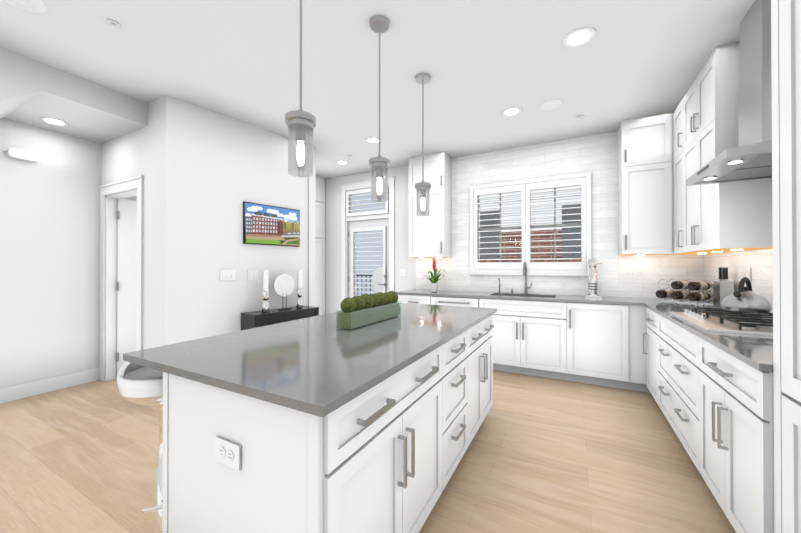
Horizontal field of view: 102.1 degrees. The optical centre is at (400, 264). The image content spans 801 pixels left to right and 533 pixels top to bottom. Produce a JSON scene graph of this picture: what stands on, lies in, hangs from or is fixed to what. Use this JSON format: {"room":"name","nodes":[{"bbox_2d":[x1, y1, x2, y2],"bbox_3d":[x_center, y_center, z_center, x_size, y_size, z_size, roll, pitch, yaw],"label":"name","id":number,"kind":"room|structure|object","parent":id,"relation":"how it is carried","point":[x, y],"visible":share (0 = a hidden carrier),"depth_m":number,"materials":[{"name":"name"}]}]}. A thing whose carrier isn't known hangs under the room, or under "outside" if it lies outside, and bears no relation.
{"room":"kitchen","nodes":[
{"label":"kitchen","id":0,"kind":"room"},
{"bbox_2d":[0,118,99,387],"bbox_3d":[-4.384,-0.152,1.941,0.180,2.890,7.360,0,0,28],"label":"wall","id":1,"kind":"structure","parent":0,"point":[50,206],"depth_m":3.30,"materials":[{"name":"white paint"}]},
{"bbox_2d":[5,147,40,162],"bbox_3d":[-3.657,-1.061,3.139,0.040,0.112,0.230,0,0,28],"label":"door chime","id":2,"kind":"object","parent":1,"relation":"attached to","point":[22,154],"visible":1,"depth_m":3.12,"materials":[{"name":"white plastic"}]},
{"bbox_2d":[0,367,98,403],"bbox_3d":[-4.721,1.218,1.155,0.020,0.140,5.670,0,0,28],"label":"baseboard","id":3,"kind":"structure","parent":1,"relation":"attached to","point":[22,390],"depth_m":3.27,"materials":[{"name":"white wood"}]},
{"bbox_2d":[100,95,179,349],"bbox_3d":[-2.759,-0.144,3.398,1.320,2.890,0.120,0,0,28],"label":"wall","id":4,"kind":"structure","parent":0,"point":[152,151],"depth_m":3.12,"materials":[{"name":"white paint"}]},
{"bbox_2d":[99,175,143,380],"bbox_3d":[-2.950,0.210,3.483,0.940,2.182,0.146,0,0,28],"label":"door frame","id":5,"kind":"structure","parent":4,"relation":"attached to","point":[111,194],"depth_m":3.61,"materials":[{"name":"white wood"}]},
{"bbox_2d":[116,199,136,373],"bbox_3d":[-2.987,0.275,3.931,0.063,2.038,0.707,0,0,44],"label":"hall door","id":6,"kind":"structure","parent":4,"relation":"in","point":[126,273],"depth_m":3.73,"materials":[{"name":"white wood"}]},
{"bbox_2d":[176,100,307,342],"bbox_3d":[-1.735,-0.142,3.736,0.410,2.890,1.440,0,0,28],"label":"wall","id":7,"kind":"structure","parent":0,"point":[205,173],"depth_m":3.47,"materials":[{"name":"white paint"}]},
{"bbox_2d":[220,270,235,280],"bbox_3d":[-1.852,0.117,3.477,0.010,0.115,0.162,0,0,38],"label":"switch plate","id":8,"kind":"object","parent":7,"relation":"attached to","point":[225,275],"visible":1,"depth_m":3.47,"materials":[{"name":"white plastic"}]},
{"bbox_2d":[248,270,257,279],"bbox_3d":[-1.685,0.126,3.692,0.010,0.115,0.116,0,0,38],"label":"switch plate","id":9,"kind":"object","parent":7,"relation":"attached to","point":[252,274],"visible":1,"depth_m":3.69,"materials":[{"name":"white plastic"}]},
{"bbox_2d":[243,201,299,246],"bbox_3d":[-1.518,-0.462,3.878,0.049,0.470,0.720,0,0,38],"label":"framed picture","id":10,"kind":"object","parent":7,"relation":"attached to","point":[263,224],"visible":1,"depth_m":3.83,"materials":[{"name":"black paper"}]},
{"bbox_2d":[308,147,315,306],"bbox_3d":[-1.893,-0.137,4.715,1.610,2.890,0.120,0,0,28],"label":"wall","id":11,"kind":"structure","parent":0,"point":[311,180],"depth_m":4.34,"materials":[{"name":"white paint"}]},
{"bbox_2d":[356,274,374,294],"bbox_3d":[-1.021,0.727,7.271,3.600,1.190,0.110,0,0,28],"label":"balcony railing","id":12,"kind":"object","parent":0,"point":[357,275],"depth_m":7.17,"materials":[{"name":"black metal"}]},
{"bbox_2d":[0,370,735,532],"bbox_3d":[-1.827,1.325,2.406,8.350,0.060,10.600,0,0,28],"label":"floor","id":13,"kind":"structure","parent":0,"point":[545,455],"depth_m":2.06,"materials":[{"name":"brown wood"}]},
{"bbox_2d":[117,362,162,532],"bbox_3d":[-1.038,0.853,1.422,0.330,0.875,0.330,0,0,28],"label":"bar stool","id":14,"kind":"object","parent":13,"relation":"on","point":[139,384],"visible":0.42,"depth_m":1.35,"materials":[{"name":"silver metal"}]},
{"bbox_2d":[241,305,318,329],"bbox_3d":[-1.393,0.921,3.811,0.300,0.765,0.830,0,0,38],"label":"console table","id":15,"kind":"object","parent":13,"relation":"on","point":[253,319],"visible":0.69,"depth_m":3.60,"materials":[{"name":"black wood"}]},
{"bbox_2d":[262,269,268,311],"bbox_3d":[-1.522,0.295,3.648,0.082,0.482,0.082,0,0,28],"label":"candle holder","id":16,"kind":"object","parent":15,"relation":"on","point":[265,298],"visible":1,"depth_m":3.62,"materials":[{"name":"white wax"}]},
{"bbox_2d":[274,274,294,309],"bbox_3d":[-1.375,0.325,3.838,0.070,0.425,0.270,0,0,38],"label":"ornament","id":17,"kind":"object","parent":15,"relation":"on","point":[284,284],"visible":1,"depth_m":3.83,"materials":[{"name":"white metal"}]},
{"bbox_2d":[296,270,302,307],"bbox_3d":[-1.246,0.297,4.004,0.082,0.482,0.082,0,0,28],"label":"candle holder","id":18,"kind":"object","parent":15,"relation":"on","point":[299,294],"visible":1,"depth_m":3.98,"materials":[{"name":"white wax"}]},
{"bbox_2d":[315,176,324,314],"bbox_3d":[-1.554,-0.131,5.691,0.076,2.888,0.620,0,0,28],"label":"pantry cabinet","id":19,"kind":"object","parent":13,"relation":"on","point":[320,251],"visible":0.29,"depth_m":5.83,"materials":[{"name":"white wood"}]},
{"bbox_2d":[162,311,496,532],"bbox_3d":[-0.049,0.850,2.003,0.838,0.888,2.144,0,0,28],"label":"kitchen island","id":20,"kind":"object","parent":13,"relation":"on","point":[324,423],"depth_m":1.14,"materials":[{"name":"white wood"}]},
{"bbox_2d":[215,436,240,470],"bbox_3d":[-0.569,0.620,1.060,0.125,0.078,0.009,0,0,28],"label":"outlet","id":21,"kind":"object","parent":20,"relation":"attached to","point":[227,453],"visible":1,"depth_m":1.05,"materials":[{"name":"white plastic"}]},
{"bbox_2d":[123,303,496,418],"bbox_3d":[-0.166,0.392,2.069,1.088,0.028,2.198,0,0,28],"label":"island countertop","id":22,"kind":"structure","parent":20,"relation":"on","point":[309,365],"depth_m":1.33,"materials":[{"name":"grey stone"}]},
{"bbox_2d":[336,291,401,329],"bbox_3d":[-0.182,0.284,2.134,0.106,0.189,0.617,0,0,28],"label":"planter","id":23,"kind":"object","parent":22,"relation":"on","point":[357,312],"visible":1,"depth_m":2.01,"materials":[{"name":"green"}]},
{"bbox_2d":[397,293,435,304],"bbox_3d":[0.350,0.865,4.677,0.579,0.888,0.629,0,0,28],"label":"base cabinet","id":24,"kind":"object","parent":13,"relation":"on","point":[415,298],"depth_m":4.39,"materials":[{"name":"white wood"}]},
{"bbox_2d":[436,293,495,316],"bbox_3d":[0.831,0.863,4.420,0.769,0.888,0.629,0,0,28],"label":"base cabinet","id":25,"kind":"object","parent":13,"relation":"on","point":[481,302],"depth_m":4.05,"materials":[{"name":"white wood"}]},
{"bbox_2d":[491,313,567,380],"bbox_3d":[1.542,1.005,4.043,0.960,0.600,0.625,0,0,28],"label":"base cabinet","id":26,"kind":"object","parent":13,"relation":"on","point":[535,346],"depth_m":3.73,"materials":[{"name":"white wood"}]},
{"bbox_2d":[560,301,643,391],"bbox_3d":[2.255,0.859,3.664,0.774,0.888,0.625,0,0,28],"label":"base cabinet","id":27,"kind":"object","parent":13,"relation":"on","point":[606,342],"depth_m":3.38,"materials":[{"name":"white wood"}]},
{"bbox_2d":[400,289,643,304],"bbox_3d":[1.319,0.404,4.157,2.820,0.028,0.640,0,0,28],"label":"countertop","id":28,"kind":"structure","parent":27,"relation":"on","point":[443,293],"depth_m":3.76,"materials":[{"name":"grey stone"}]},
{"bbox_2d":[423,258,444,291],"bbox_3d":[0.465,0.151,4.548,0.426,0.480,0.429,0,0,28],"label":"plant","id":29,"kind":"object","parent":28,"relation":"on","point":[434,279],"visible":1,"depth_m":4.51,"materials":[{"name":"green plant"}]},
{"bbox_2d":[495,295,554,297],"bbox_3d":[1.530,0.518,4.055,0.742,0.200,0.392,0,0,28],"label":"sink","id":30,"kind":"object","parent":28,"relation":"in","point":[524,296],"visible":0.04,"depth_m":4.22,"materials":[{"name":"silver metal"}]},
{"bbox_2d":[523,262,531,293],"bbox_3d":[1.641,0.178,4.186,0.108,0.422,0.212,0,0,28],"label":"gooseneck faucet","id":31,"kind":"object","parent":28,"relation":"on","point":[525,274],"visible":1,"depth_m":4.25,"materials":[{"name":"silver metal"}]},
{"bbox_2d":[585,259,602,297],"bbox_3d":[2.282,0.161,3.814,0.185,0.452,0.150,0,0,28],"label":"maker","id":32,"kind":"object","parent":28,"relation":"on","point":[593,278],"visible":1,"depth_m":3.78,"materials":[{"name":"white metal"}]},
{"bbox_2d":[644,309,655,400],"bbox_3d":[2.554,0.854,2.795,0.610,0.888,0.483,0,0,28],"label":"base cabinet","id":33,"kind":"object","parent":13,"relation":"on","point":[649,369],"depth_m":3.08,"materials":[{"name":"white wood"}]},
{"bbox_2d":[652,313,695,465],"bbox_3d":[2.205,0.850,2.141,0.610,0.888,1.118,0,0,28],"label":"base cabinet","id":34,"kind":"object","parent":13,"relation":"on","point":[673,348],"depth_m":2.25,"materials":[{"name":"white wood"}]},
{"bbox_2d":[696,337,773,532],"bbox_3d":[1.804,0.846,1.387,0.610,0.888,0.708,0,0,28],"label":"base cabinet","id":35,"kind":"object","parent":13,"relation":"on","point":[712,393],"depth_m":1.44,"materials":[{"name":"white wood"}]},
{"bbox_2d":[636,298,772,372],"bbox_3d":[2.307,0.394,2.350,0.624,0.028,2.900,0,0,28],"label":"countertop","id":36,"kind":"structure","parent":35,"relation":"on","point":[756,351],"depth_m":1.64,"materials":[{"name":"grey stone"}]},
{"bbox_2d":[658,279,712,304],"bbox_3d":[2.862,0.269,3.264,0.156,0.230,0.420,0,0,-16],"label":"wine rack","id":37,"kind":"object","parent":36,"relation":"on","point":[694,302],"visible":0.67,"depth_m":3.21,"materials":[{"name":"silver metal"}]},
{"bbox_2d":[656,290,673,297],"bbox_3d":[2.846,0.312,3.415,0.311,0.084,0.084,0,0,-16],"label":"wine bottle","id":38,"kind":"object","parent":37,"relation":"in","point":[661,293],"visible":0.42,"depth_m":3.36,"materials":[{"name":"black glass"}]},
{"bbox_2d":[671,281,689,288],"bbox_3d":[2.886,0.211,3.271,0.311,0.084,0.084,0,0,-16],"label":"wine bottle","id":39,"kind":"object","parent":37,"relation":"in","point":[677,284],"visible":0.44,"depth_m":3.22,"materials":[{"name":"black glass"}]},
{"bbox_2d":[671,291,690,298],"bbox_3d":[2.886,0.311,3.270,0.311,0.084,0.084,0,0,-16],"label":"wine bottle","id":40,"kind":"object","parent":37,"relation":"in","point":[677,294],"visible":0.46,"depth_m":3.22,"materials":[{"name":"black glass"}]},
{"bbox_2d":[688,282,711,290],"bbox_3d":[2.927,0.211,3.126,0.311,0.084,0.084,0,0,-16],"label":"wine bottle","id":41,"kind":"object","parent":37,"relation":"in","point":[692,286],"visible":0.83,"depth_m":3.08,"materials":[{"name":"black glass"}]},
{"bbox_2d":[688,292,712,300],"bbox_3d":[2.927,0.311,3.126,0.311,0.084,0.084,0,0,-16],"label":"wine bottle","id":42,"kind":"object","parent":37,"relation":"in","point":[694,296],"visible":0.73,"depth_m":3.08,"materials":[{"name":"black glass"}]},
{"bbox_2d":[669,307,772,335],"bbox_3d":[2.137,0.350,2.042,0.525,0.056,0.802,0,0,28],"label":"cooktop","id":43,"kind":"object","parent":36,"relation":"in","point":[722,320],"visible":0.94,"depth_m":1.97,"materials":[{"name":"silver metal"}]},
{"bbox_2d":[721,277,771,312],"bbox_3d":[2.360,0.205,2.210,0.239,0.233,0.257,0,0,28],"label":"kettle","id":44,"kind":"object","parent":43,"relation":"on","point":[746,299],"visible":0.96,"depth_m":2.16,"materials":[{"name":"silver metal"}]},
{"bbox_2d":[713,267,733,307],"bbox_3d":[2.840,0.203,2.846,0.090,0.358,0.155,0,0,28],"label":"knife block","id":45,"kind":"object","parent":36,"relation":"on","point":[723,287],"visible":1,"depth_m":2.80,"materials":[{"name":"silver metal"}]},
{"bbox_2d":[771,0,800,532],"bbox_3d":[1.394,-0.158,0.650,0.636,2.888,0.956,0,0,28],"label":"tall cabinet","id":46,"kind":"object","parent":13,"relation":"on","point":[786,105],"visible":1,"depth_m":1.12,"materials":[{"name":"white wood"}]},
{"bbox_2d":[0,0,754,178],"bbox_3d":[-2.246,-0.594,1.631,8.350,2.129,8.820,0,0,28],"label":"ceiling","id":47,"kind":"structure","parent":0,"point":[83,69],"depth_m":2.57,"materials":[{"name":"white paint"}]},
{"bbox_2d":[4,0,47,12],"bbox_3d":[-2.290,-1.588,1.943,0.230,0.018,0.230,0,0,28],"label":"ceiling vent","id":48,"kind":"object","parent":47,"relation":"in","point":[36,6],"visible":0.98,"depth_m":1.98,"materials":[{"name":"white"}]},
{"bbox_2d":[40,117,68,125],"bbox_3d":[-3.326,-1.367,3.108,0.192,0.007,0.192,0,0,28],"label":"recessed light","id":49,"kind":"object","parent":47,"relation":"in","point":[53,121],"visible":1,"depth_m":3.10,"materials":[{"name":"white"}]},
{"bbox_2d":[107,19,119,29],"bbox_3d":[-1.898,-1.579,2.139,0.064,0.034,0.064,0,0,28],"label":"sprinkler","id":50,"kind":"object","parent":47,"relation":"attached to","point":[114,23],"visible":1,"depth_m":2.13,"materials":[{"name":"white metal"}]},
{"bbox_2d":[285,0,315,176],"bbox_3d":[-0.467,-1.010,1.516,0.140,1.178,0.140,0,0,28],"label":"pendant light","id":51,"kind":"object","parent":47,"relation":"hanging from","point":[300,123],"visible":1,"depth_m":1.48,"materials":[{"name":"glass"}]},
{"bbox_2d":[336,160,347,164],"bbox_3d":[-0.905,-1.577,5.027,0.192,0.007,0.192,0,0,28],"label":"recessed light","id":52,"kind":"object","parent":47,"relation":"in","point":[340,162],"visible":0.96,"depth_m":5.02,"materials":[{"name":"white"}]},
{"bbox_2d":[366,137,380,143],"bbox_3d":[-0.350,-1.581,4.141,0.192,0.007,0.192,0,0,28],"label":"recessed light","id":53,"kind":"object","parent":47,"relation":"in","point":[372,140],"visible":0.88,"depth_m":4.14,"materials":[{"name":"white"}]},
{"bbox_2d":[369,15,389,201],"bbox_3d":[-0.138,-1.007,2.133,0.140,1.178,0.140,0,0,28],"label":"pendant light","id":54,"kind":"object","parent":47,"relation":"hanging from","point":[379,164],"visible":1,"depth_m":2.10,"materials":[{"name":"silver metal"}]},
{"bbox_2d":[415,73,430,215],"bbox_3d":[0.192,-1.004,2.752,0.140,1.178,0.140,0,0,28],"label":"pendant light","id":55,"kind":"object","parent":47,"relation":"hanging from","point":[422,187],"visible":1,"depth_m":2.73,"materials":[{"name":"silver metal"}]},
{"bbox_2d":[502,107,520,116],"bbox_3d":[1.156,-1.586,3.372,0.192,0.007,0.192,0,0,28],"label":"recessed light","id":56,"kind":"object","parent":47,"relation":"in","point":[511,111],"visible":1,"depth_m":3.36,"materials":[{"name":"white"}]},
{"bbox_2d":[539,99,562,109],"bbox_3d":[1.501,-1.586,3.225,0.216,0.008,0.216,0,0,28],"label":"speaker","id":57,"kind":"object","parent":47,"relation":"attached to","point":[552,104],"visible":1,"depth_m":3.21},
{"bbox_2d":[563,27,595,47],"bbox_3d":[1.257,-1.592,2.278,0.204,0.007,0.204,0,0,28],"label":"recessed light","id":58,"kind":"object","parent":47,"relation":"in","point":[579,37],"visible":1,"depth_m":2.27,"materials":[{"name":"white"}]},
{"bbox_2d":[325,131,703,313],"bbox_3d":[0.887,-0.136,4.844,5.485,2.890,0.158,0,0,28],"label":"wall","id":59,"kind":"structure","parent":0,"point":[597,154],"depth_m":4.34,"materials":[{"name":"white tile"}]},
{"bbox_2d":[346,186,388,216],"bbox_3d":[-0.564,-1.062,5.566,0.860,0.450,0.148,0,0,28],"label":"transom window","id":60,"kind":"structure","parent":59,"relation":"in","point":[349,205],"depth_m":5.57,"materials":[{"name":"white"}]},
{"bbox_2d":[340,177,394,301],"bbox_3d":[-0.545,-0.054,5.596,1.104,2.735,0.178,0,0,28],"label":"door frame","id":61,"kind":"structure","parent":59,"relation":"attached to","point":[362,185],"depth_m":5.62,"materials":[{"name":"white wood"}]},
{"bbox_2d":[348,218,388,297],"bbox_3d":[-0.566,0.268,5.568,0.866,2.065,0.133,0,0,28],"label":"back door","id":62,"kind":"structure","parent":59,"relation":"in","point":[380,280],"depth_m":5.54,"materials":[{"name":"white"}]},
{"bbox_2d":[400,269,405,275],"bbox_3d":[0.041,0.131,5.206,0.116,0.115,0.010,0,0,28],"label":"light switch","id":63,"kind":"object","parent":59,"relation":"attached to","point":[402,272],"visible":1,"depth_m":5.20,"materials":[{"name":"white plastic"}]},
{"bbox_2d":[409,152,451,257],"bbox_3d":[0.432,-0.835,4.798,0.560,1.488,0.354,0,0,28],"label":"upper cabinet","id":64,"kind":"object","parent":59,"relation":"attached to","point":[430,236],"visible":0.98,"depth_m":4.66,"materials":[{"name":"white wood"}]},
{"bbox_2d":[453,270,459,274],"bbox_3d":[0.825,0.118,4.779,0.115,0.072,0.009,0,0,28],"label":"outlet","id":65,"kind":"object","parent":59,"relation":"attached to","point":[456,272],"visible":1,"depth_m":4.78,"materials":[{"name":"white plastic"}]},
{"bbox_2d":[478,185,580,261],"bbox_3d":[1.708,-0.499,4.383,1.382,1.132,0.104,0,0,28],"label":"window","id":66,"kind":"structure","parent":59,"relation":"in","point":[555,224],"depth_m":4.36,"materials":[{"name":"white"}]},
{"bbox_2d":[469,172,590,275],"bbox_3d":[1.671,-0.489,4.314,1.520,1.270,0.087,0,0,28],"label":"window shutters","id":67,"kind":"object","parent":66,"relation":"attached to","point":[526,186],"visible":0.96,"depth_m":4.28,"materials":[{"name":"white wood"}]},
{"bbox_2d":[624,271,635,276],"bbox_3d":[2.688,0.113,3.787,0.115,0.072,0.009,0,0,28],"label":"outlet","id":68,"kind":"object","parent":59,"relation":"attached to","point":[629,273],"visible":1,"depth_m":3.79,"materials":[{"name":"white plastic"}]},
{"bbox_2d":[618,113,677,254],"bbox_3d":[2.702,-0.847,3.565,0.465,1.478,0.395,0,0,28],"label":"upper cabinet","id":69,"kind":"object","parent":59,"relation":"attached to","point":[663,209],"depth_m":3.49,"materials":[{"name":"white wood"}]},
{"bbox_2d":[700,248,772,316],"bbox_3d":[1.343,-0.165,-0.295,0.158,2.890,8.800,0,0,28],"label":"wall","id":70,"kind":"structure","parent":0,"point":[760,261],"depth_m":2.64,"materials":[{"name":"white tile"}]},
{"bbox_2d":[666,100,685,252],"bbox_3d":[2.852,-0.850,3.128,0.390,1.478,0.426,0,0,28],"label":"upper cabinet","id":71,"kind":"object","parent":70,"relation":"attached to","point":[673,120],"depth_m":3.32,"materials":[{"name":"white wood"}]},
{"bbox_2d":[682,41,772,252],"bbox_3d":[2.642,-0.852,2.661,0.321,1.478,0.833,0,0,28],"label":"upper cabinet","id":72,"kind":"object","parent":70,"relation":"attached to","point":[728,216],"depth_m":2.36,"materials":[{"name":"white wood"}]},
{"bbox_2d":[686,0,771,185],"bbox_3d":[2.194,-1.093,2.005,0.492,1.003,0.740,0,0,28],"label":"range hood","id":73,"kind":"object","parent":70,"relation":"attached to","point":[749,157],"visible":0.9,"depth_m":1.96,"materials":[{"name":"silver metal"}]},
{"bbox_2d":[746,268,750,281],"bbox_3d":[2.781,0.086,2.586,0.010,0.115,0.070,0,0,28],"label":"light switch","id":74,"kind":"object","parent":70,"relation":"attached to","point":[748,273],"visible":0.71,"depth_m":2.58,"materials":[{"name":"white plastic"}]},
{"label":"outside","id":75,"kind":"structure","parent":0,"visible":0},
{"bbox_2d":[352,185,580,294],"bbox_3d":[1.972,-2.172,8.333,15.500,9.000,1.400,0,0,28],"label":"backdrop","id":76,"kind":"structure","parent":75,"point":[378,242],"depth_m":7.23,"materials":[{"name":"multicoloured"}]}
]}

